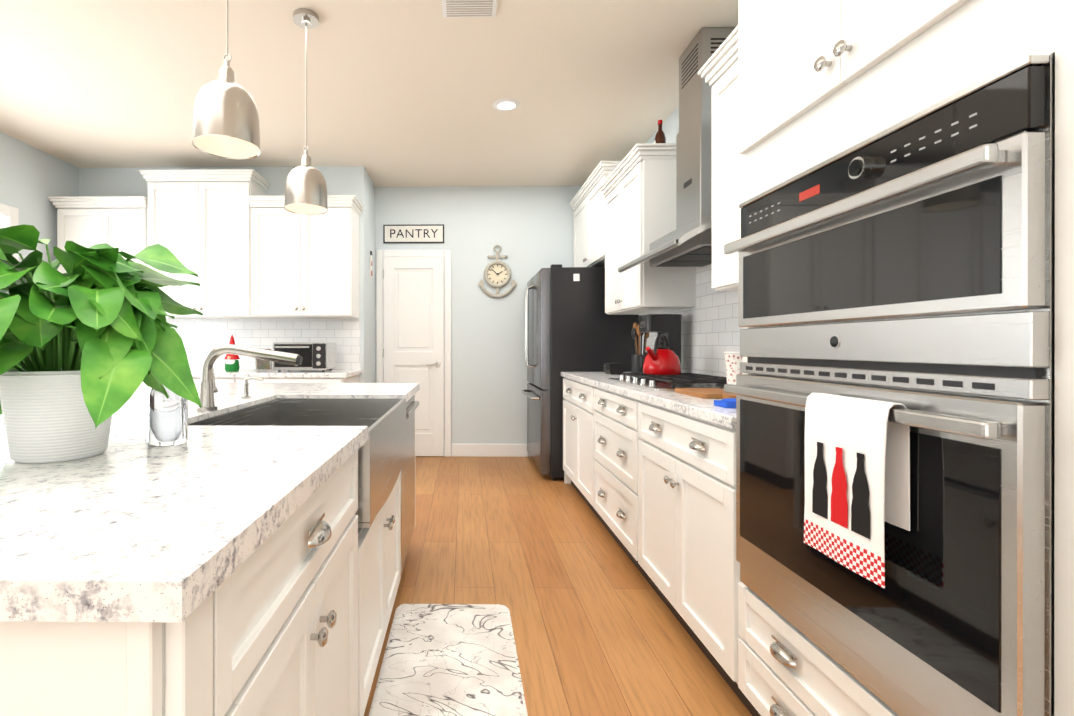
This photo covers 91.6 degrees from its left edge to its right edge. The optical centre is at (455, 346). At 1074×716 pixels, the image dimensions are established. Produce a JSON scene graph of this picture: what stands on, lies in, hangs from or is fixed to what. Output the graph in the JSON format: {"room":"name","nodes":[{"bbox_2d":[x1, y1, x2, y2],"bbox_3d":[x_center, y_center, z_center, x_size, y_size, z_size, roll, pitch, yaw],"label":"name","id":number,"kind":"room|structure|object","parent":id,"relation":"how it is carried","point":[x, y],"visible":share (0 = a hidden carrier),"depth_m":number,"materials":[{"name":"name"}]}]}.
{"room":"kitchen","nodes":[
{"label":"kitchen","id":0,"kind":"room"},
{"bbox_2d":[0,132,78,263],"bbox_3d":[-3.545,-0.254,1.063,0.100,2.750,7.500,0,0,1],"label":"wall","id":1,"kind":"structure","parent":0,"point":[32,179],"depth_m":4.24,"materials":[{"name":"paint"}]},
{"bbox_2d":[0,203,18,260],"bbox_3d":[-3.445,-0.065,2.837,0.040,2.030,2.410,0,0,1],"label":"window","id":2,"kind":"structure","parent":1,"relation":"in","point":[9,216],"depth_m":3.96,"materials":[{"name":"white"}]},
{"bbox_2d":[79,166,352,197],"bbox_3d":[-2.232,-0.257,4.742,2.610,2.750,0.100,0,0,1],"label":"wall","id":3,"kind":"structure","parent":0,"point":[125,181],"depth_m":4.70,"materials":[{"name":"paint"}]},
{"bbox_2d":[55,201,107,273],"bbox_3d":[-3.148,-0.723,4.530,0.445,0.941,0.348,0,0,1],"label":"upper cabinet","id":4,"kind":"object","parent":3,"relation":"attached to","point":[85,223],"depth_m":4.36,"materials":[{"name":"paint"}]},
{"bbox_2d":[108,201,135,261],"bbox_3d":[-2.823,-0.723,4.525,0.445,0.941,0.348,0,0,1],"label":"upper cabinet","id":5,"kind":"object","parent":3,"relation":"attached to","point":[121,214],"depth_m":4.36,"materials":[{"name":"paint"}]},
{"bbox_2d":[136,177,211,320],"bbox_3d":[-2.384,-0.833,4.518,0.566,1.161,0.348,0,0,1],"label":"upper cabinet","id":6,"kind":"object","parent":3,"relation":"attached to","point":[173,216],"depth_m":4.35,"materials":[{"name":"paint"}]},
{"bbox_2d":[204,177,275,320],"bbox_3d":[-1.936,-0.833,4.511,0.566,1.161,0.348,0,0,1],"label":"upper cabinet","id":7,"kind":"object","parent":3,"relation":"attached to","point":[228,197],"depth_m":4.35,"materials":[{"name":"paint"}]},
{"bbox_2d":[248,201,311,320],"bbox_3d":[-1.478,-0.723,4.504,0.484,0.941,0.348,0,0,1],"label":"upper cabinet","id":8,"kind":"object","parent":3,"relation":"attached to","point":[269,271],"depth_m":4.34,"materials":[{"name":"paint"}]},
{"bbox_2d":[308,201,359,320],"bbox_3d":[-1.113,-0.723,4.498,0.485,0.941,0.348,0,0,1],"label":"upper cabinet","id":9,"kind":"object","parent":3,"relation":"attached to","point":[333,236],"depth_m":4.33,"materials":[{"name":"paint"}]},
{"bbox_2d":[353,166,374,382],"bbox_3d":[-0.873,-0.257,4.971,0.100,2.750,0.600,0,0,1],"label":"wall","id":10,"kind":"structure","parent":0,"point":[363,189],"depth_m":4.79,"materials":[{"name":"paint"}]},
{"bbox_2d":[370,251,372,277],"bbox_3d":[-0.813,-0.792,4.989,0.016,0.260,0.060,0,0,1],"label":"decor","id":11,"kind":"object","parent":10,"relation":"attached to","point":[371,271],"visible":1,"depth_m":4.97,"materials":[{"name":"white ceramic"}]},
{"bbox_2d":[0,0,738,186],"bbox_3d":[-1.006,-1.679,1.321,5.170,0.100,8.100,0,0,1],"label":"ceiling","id":12,"kind":"structure","parent":0,"point":[404,93],"depth_m":3.16,"materials":[{"name":"paint"}]},
{"bbox_2d":[192,0,260,158],"bbox_3d":[-0.759,-1.145,1.718,0.210,0.967,0.210,0,0,1],"label":"pendant light","id":13,"kind":"object","parent":12,"relation":"hanging from","point":[226,120],"visible":1,"depth_m":1.66,"materials":[{"name":"silver metal"}]},
{"bbox_2d":[284,8,327,214],"bbox_3d":[-0.736,-1.153,2.548,0.210,0.952,0.210,0,0,1],"label":"pendant light","id":14,"kind":"object","parent":12,"relation":"hanging from","point":[305,189],"visible":1,"depth_m":2.50,"materials":[{"name":"silver metal"}]},
{"bbox_2d":[442,0,496,17],"bbox_3d":[0.067,-1.623,2.454,0.260,0.012,0.170,0,0,1],"label":"ceiling vent","id":15,"kind":"object","parent":12,"relation":"in","point":[469,8],"visible":1,"depth_m":2.47,"materials":[{"name":"white paint"}]},
{"bbox_2d":[493,98,519,110],"bbox_3d":[0.344,-1.625,3.480,0.184,0.009,0.184,0,0,1],"label":"recessed light","id":16,"kind":"object","parent":12,"relation":"in","point":[507,104],"visible":1,"depth_m":3.46,"materials":[{"name":"white paint"}]},
{"bbox_2d":[375,186,581,456],"bbox_3d":[0.362,-0.257,5.301,2.560,2.750,0.100,0,0,1],"label":"wall","id":17,"kind":"structure","parent":0,"point":[528,230],"depth_m":5.25,"materials":[{"name":"paint"}]},
{"bbox_2d":[383,224,443,242],"bbox_3d":[-0.423,-1.147,5.252,0.620,0.190,0.018,0,0,1],"label":"sign","id":18,"kind":"object","parent":17,"relation":"attached to","point":[427,233],"visible":1,"depth_m":5.25,"materials":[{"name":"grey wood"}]},
{"bbox_2d":[376,250,450,456],"bbox_3d":[-0.424,0.068,5.220,0.760,2.100,0.086,0,0,1],"label":"door","id":19,"kind":"structure","parent":17,"relation":"attached to","point":[413,316],"depth_m":5.23,"materials":[{"name":"white paint"}]},
{"bbox_2d":[452,444,527,456],"bbox_3d":[0.352,1.053,5.243,0.780,0.130,0.016,0,0,1],"label":"baseboard","id":20,"kind":"structure","parent":17,"relation":"attached to","point":[489,450],"depth_m":5.22,"materials":[{"name":"white paint"}]},
{"bbox_2d":[478,245,516,297],"bbox_3d":[0.426,-0.764,5.230,0.399,0.542,0.048,0,0,1],"label":"clock","id":21,"kind":"object","parent":17,"relation":"attached to","point":[497,274],"visible":1,"depth_m":5.22,"materials":[{"name":"grey"}]},
{"bbox_2d":[364,456,752,715],"bbox_3d":[-1.006,1.171,1.324,5.170,0.100,8.100,0,0,1],"label":"floor","id":22,"kind":"structure","parent":0,"point":[597,626],"depth_m":2.36,"materials":[{"name":"brown wood"}]},
{"bbox_2d":[133,377,243,394],"bbox_3d":[-2.163,0.681,4.375,1.019,0.875,0.630,0,0,1],"label":"base cabinet","id":23,"kind":"object","parent":22,"relation":"on","point":[143,387],"depth_m":4.06,"materials":[{"name":"paint"}]},
{"bbox_2d":[0,387,419,715],"bbox_3d":[-0.800,0.683,1.715,1.170,0.875,2.450,0,0,1],"label":"kitchen island","id":24,"kind":"object","parent":22,"relation":"on","point":[228,571],"depth_m":0.71,"materials":[{"name":"paint"}]},
{"bbox_2d":[0,395,275,422],"bbox_3d":[-1.091,0.227,1.804,0.625,0.037,0.860,0,0,1],"label":"island countertop","id":25,"kind":"structure","parent":24,"relation":"on","point":[134,410],"depth_m":1.79,"materials":[{"name":"white stone"}]},
{"bbox_2d":[195,344,302,410],"bbox_3d":[-0.686,0.100,1.882,0.376,0.216,0.455,0,0,1],"label":"faucet","id":26,"kind":"object","parent":25,"relation":"on","point":[208,389],"visible":1,"depth_m":1.68,"materials":[{"name":"silver metal"}]},
{"bbox_2d":[0,423,367,626],"bbox_3d":[-0.827,0.228,0.920,1.180,0.037,0.900,0,0,1],"label":"island countertop","id":27,"kind":"structure","parent":24,"relation":"on","point":[130,533],"depth_m":0.64,"materials":[{"name":"white stone"}]},
{"bbox_2d":[0,224,202,462],"bbox_3d":[-0.781,-0.004,0.983,0.561,0.425,0.558,0,0,1],"label":"pothos plant","id":28,"kind":"object","parent":27,"relation":"on","point":[90,340],"visible":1,"depth_m":0.91,"materials":[{"name":"green plant"}]},
{"bbox_2d":[146,385,187,445],"bbox_3d":[-0.624,0.141,1.117,0.080,0.135,0.080,0,0,1],"label":"glass jar","id":29,"kind":"object","parent":27,"relation":"on","point":[166,421],"visible":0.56,"depth_m":1.08,"materials":[{"name":"white"}]},
{"bbox_2d":[188,398,405,527],"bbox_3d":[-0.497,0.359,1.795,0.558,0.273,0.856,0,0,1],"label":"farmhouse sink","id":30,"kind":"object","parent":27,"relation":"in","point":[381,454],"visible":0.42,"depth_m":1.93,"materials":[{"name":"silver metal"}]},
{"bbox_2d":[140,383,419,398],"bbox_3d":[-0.801,0.227,2.595,1.180,0.037,0.730,0,0,1],"label":"island countertop","id":31,"kind":"structure","parent":24,"relation":"on","point":[281,390],"depth_m":2.50,"materials":[{"name":"white stone"}]},
{"bbox_2d":[401,394,418,572],"bbox_3d":[-0.511,0.676,2.556,0.620,0.848,0.612,0,0,1],"label":"dishwasher","id":32,"kind":"object","parent":24,"relation":"in","point":[408,495],"visible":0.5,"depth_m":2.53,"materials":[{"name":"silver metal"}]},
{"bbox_2d":[244,377,358,382],"bbox_3d":[-1.298,0.681,4.361,0.850,0.875,0.630,0,0,1],"label":"base cabinet","id":33,"kind":"object","parent":22,"relation":"on","point":[266,379],"depth_m":4.05,"materials":[{"name":"paint"}]},
{"bbox_2d":[190,369,361,376],"bbox_3d":[-2.120,0.225,4.369,2.545,0.037,0.639,0,0,1],"label":"countertop","id":34,"kind":"structure","parent":33,"relation":"on","point":[195,372],"depth_m":4.05,"materials":[{"name":"white stone"}]},
{"bbox_2d":[224,335,239,371],"bbox_3d":[-1.854,0.051,4.283,0.124,0.310,0.131,0,0,1],"label":"gnome","id":35,"kind":"object","parent":34,"relation":"on","point":[231,363],"visible":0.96,"depth_m":4.24,"materials":[{"name":"green ceramic"}]},
{"bbox_2d":[255,349,271,370],"bbox_3d":[-1.632,0.111,4.421,0.140,0.190,0.104,0,0,1],"label":"photo frame","id":36,"kind":"object","parent":34,"relation":"on","point":[262,365],"visible":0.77,"depth_m":4.39,"materials":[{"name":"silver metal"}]},
{"bbox_2d":[273,342,335,371],"bbox_3d":[-1.254,0.086,4.305,0.440,0.240,0.345,0,0,1],"label":"toaster oven","id":37,"kind":"object","parent":34,"relation":"on","point":[318,356],"visible":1,"depth_m":4.16,"materials":[{"name":"silver metal"}]},
{"bbox_2d":[369,604,527,715],"bbox_3d":[-0.019,1.111,1.763,0.480,0.018,0.910,0,0,1],"label":"kitchen mat","id":38,"kind":"object","parent":22,"relation":"on","point":[450,659],"visible":0.96,"depth_m":1.79,"materials":[{"name":"rubber"}]},
{"bbox_2d":[562,376,588,505],"bbox_3d":[1.192,0.681,3.728,0.648,0.874,1.020,0,0,1],"label":"base cabinet","id":39,"kind":"object","parent":22,"relation":"on","point":[575,392],"depth_m":3.69,"materials":[{"name":"paint"}]},
{"bbox_2d":[522,264,638,480],"bbox_3d":[1.081,0.218,4.729,0.880,1.800,0.933,0,0,1],"label":"refrigerator","id":40,"kind":"object","parent":22,"relation":"on","point":[571,325],"visible":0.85,"depth_m":4.27,"materials":[{"name":"black paint"}]},
{"bbox_2d":[589,384,632,561],"bbox_3d":[1.177,0.682,2.809,0.648,0.874,0.959,0,0,1],"label":"base cabinet","id":41,"kind":"object","parent":22,"relation":"on","point":[610,412],"depth_m":2.82,"materials":[{"name":"paint"}]},
{"bbox_2d":[633,396,740,699],"bbox_3d":[1.164,0.683,1.964,0.648,0.874,0.869,0,0,1],"label":"base cabinet","id":42,"kind":"object","parent":22,"relation":"on","point":[684,463],"depth_m":1.85,"materials":[{"name":"paint"}]},
{"bbox_2d":[561,372,735,423],"bbox_3d":[1.173,0.226,2.885,0.657,0.038,2.707,0,0,1],"label":"countertop","id":43,"kind":"structure","parent":42,"relation":"on","point":[687,403],"depth_m":2.16,"materials":[{"name":"white stone"}]},
{"bbox_2d":[603,363,623,373],"bbox_3d":[1.185,0.165,3.889,0.110,0.082,0.170,0,0,1],"label":"radio","id":44,"kind":"object","parent":43,"relation":"on","point":[613,368],"visible":1,"depth_m":3.80,"materials":[{"name":"black plastic"}]},
{"bbox_2d":[631,322,648,372],"bbox_3d":[1.296,0.017,3.617,0.120,0.379,0.138,0,0,1],"label":"utensil crock","id":45,"kind":"object","parent":43,"relation":"on","point":[635,363],"visible":0.54,"depth_m":3.59,"materials":[{"name":"black plastic"}]},
{"bbox_2d":[639,314,681,377],"bbox_3d":[1.306,0.001,3.337,0.251,0.410,0.180,0,0,1],"label":"coffee maker","id":46,"kind":"object","parent":43,"relation":"on","point":[669,326],"visible":0.46,"depth_m":3.25,"materials":[{"name":"black plastic"}]},
{"bbox_2d":[608,373,726,390],"bbox_3d":[1.193,0.184,2.788,0.520,0.046,0.800,0,0,1],"label":"cooktop","id":47,"kind":"object","parent":43,"relation":"in","point":[652,382],"visible":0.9,"depth_m":2.65,"materials":[{"name":"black metal"}]},
{"bbox_2d":[642,333,680,374],"bbox_3d":[1.192,0.040,3.004,0.241,0.239,0.241,0,0,1],"label":"kettle","id":48,"kind":"object","parent":47,"relation":"on","point":[661,359],"visible":1,"depth_m":2.94,"materials":[{"name":"red metal"}]},
{"bbox_2d":[675,388,735,398],"bbox_3d":[1.093,0.198,2.180,0.200,0.018,0.360,0,0,1],"label":"cutting board","id":49,"kind":"object","parent":43,"relation":"on","point":[713,393],"visible":0.6,"depth_m":2.14,"materials":[{"name":"brown wood"}]},
{"bbox_2d":[714,398,735,407],"bbox_3d":[0.962,0.194,1.792,0.090,0.028,0.100,0,0,1],"label":"cloth","id":50,"kind":"object","parent":43,"relation":"on","point":[728,403],"visible":0.65,"depth_m":1.77,"materials":[{"name":"blue fabric"}]},
{"bbox_2d":[724,352,741,384],"bbox_3d":[1.257,0.115,2.312,0.100,0.184,0.100,0,0,1],"label":"paper cup","id":51,"kind":"object","parent":43,"relation":"on","point":[733,360],"visible":0.5,"depth_m":2.29,"materials":[{"name":"white paper"}]},
{"bbox_2d":[733,0,1016,715],"bbox_3d":[1.160,-0.035,1.104,0.628,2.311,0.850,0,0,1],"label":"tall cabinet","id":52,"kind":"object","parent":22,"relation":"on","point":[799,86],"depth_m":1.18,"materials":[{"name":"paint"}]},
{"bbox_2d":[724,54,1054,715],"bbox_3d":[0.834,0.134,1.110,0.140,1.091,0.769,0,0,1],"label":"wall oven","id":53,"kind":"object","parent":52,"relation":"in","point":[909,263],"visible":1,"depth_m":0.87,"materials":[{"name":"silver metal"}]},
{"bbox_2d":[804,393,909,587],"bbox_3d":[0.771,0.261,1.005,0.050,0.322,0.210,0,0,1],"label":"towel","id":54,"kind":"object","parent":53,"relation":"hanging from","point":[857,472],"visible":0.98,"depth_m":0.97,"materials":[{"name":"white fabric"}]},
{"bbox_2d":[1017,0,1073,715],"bbox_3d":[1.140,-0.034,0.469,0.648,2.311,0.499,0,0,1],"label":"tall cabinet","id":55,"kind":"object","parent":22,"relation":"on","point":[1044,27],"depth_m":0.71,"materials":[{"name":"paint"}]},
{"bbox_2d":[639,106,678,315],"bbox_3d":[1.529,-0.254,1.282,0.100,2.750,8.100,0,0,1],"label":"wall","id":56,"kind":"structure","parent":0,"point":[670,127],"depth_m":3.62,"materials":[{"name":"paint"}]},
{"bbox_2d":[573,192,584,266],"bbox_3d":[1.360,-1.048,4.898,0.348,0.671,0.642,0,0,1],"label":"upper cabinet","id":57,"kind":"object","parent":56,"relation":"attached to","point":[579,208],"depth_m":4.98,"materials":[{"name":"paint"}]},
{"bbox_2d":[585,168,624,266],"bbox_3d":[1.352,-1.048,4.376,0.348,0.671,0.641,0,0,1],"label":"upper cabinet","id":58,"kind":"object","parent":56,"relation":"attached to","point":[606,177],"depth_m":4.38,"materials":[{"name":"paint"}]},
{"bbox_2d":[601,180,664,314],"bbox_3d":[1.343,-0.722,3.818,0.348,0.941,0.475,0,0,1],"label":"upper cabinet","id":59,"kind":"object","parent":56,"relation":"attached to","point":[609,197],"depth_m":3.93,"materials":[{"name":"paint"}]},
{"bbox_2d":[617,152,700,311],"bbox_3d":[1.337,-0.722,3.462,0.348,0.941,0.475,0,0,1],"label":"upper cabinet","id":60,"kind":"object","parent":56,"relation":"attached to","point":[646,190],"depth_m":3.23,"materials":[{"name":"paint"}]},
{"bbox_2d":[653,120,665,142],"bbox_3d":[1.341,-1.369,3.385,0.074,0.225,0.072,0,0,1],"label":"bottle","id":61,"kind":"object","parent":60,"relation":"on","point":[660,137],"visible":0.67,"depth_m":3.36,"materials":[{"name":"orange glass"}]},
{"bbox_2d":[618,27,735,272],"bbox_3d":[1.248,-1.042,2.771,0.490,1.171,0.870,0,0,1],"label":"range hood","id":62,"kind":"object","parent":56,"relation":"attached to","point":[687,242],"visible":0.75,"depth_m":2.68,"materials":[{"name":"silver metal"}]},
{"bbox_2d":[705,52,732,295],"bbox_3d":[1.316,-0.721,2.088,0.348,0.941,0.454,0,0,1],"label":"upper cabinet","id":63,"kind":"object","parent":56,"relation":"attached to","point":[719,274],"depth_m":2.23,"materials":[{"name":"paint"}]}
]}

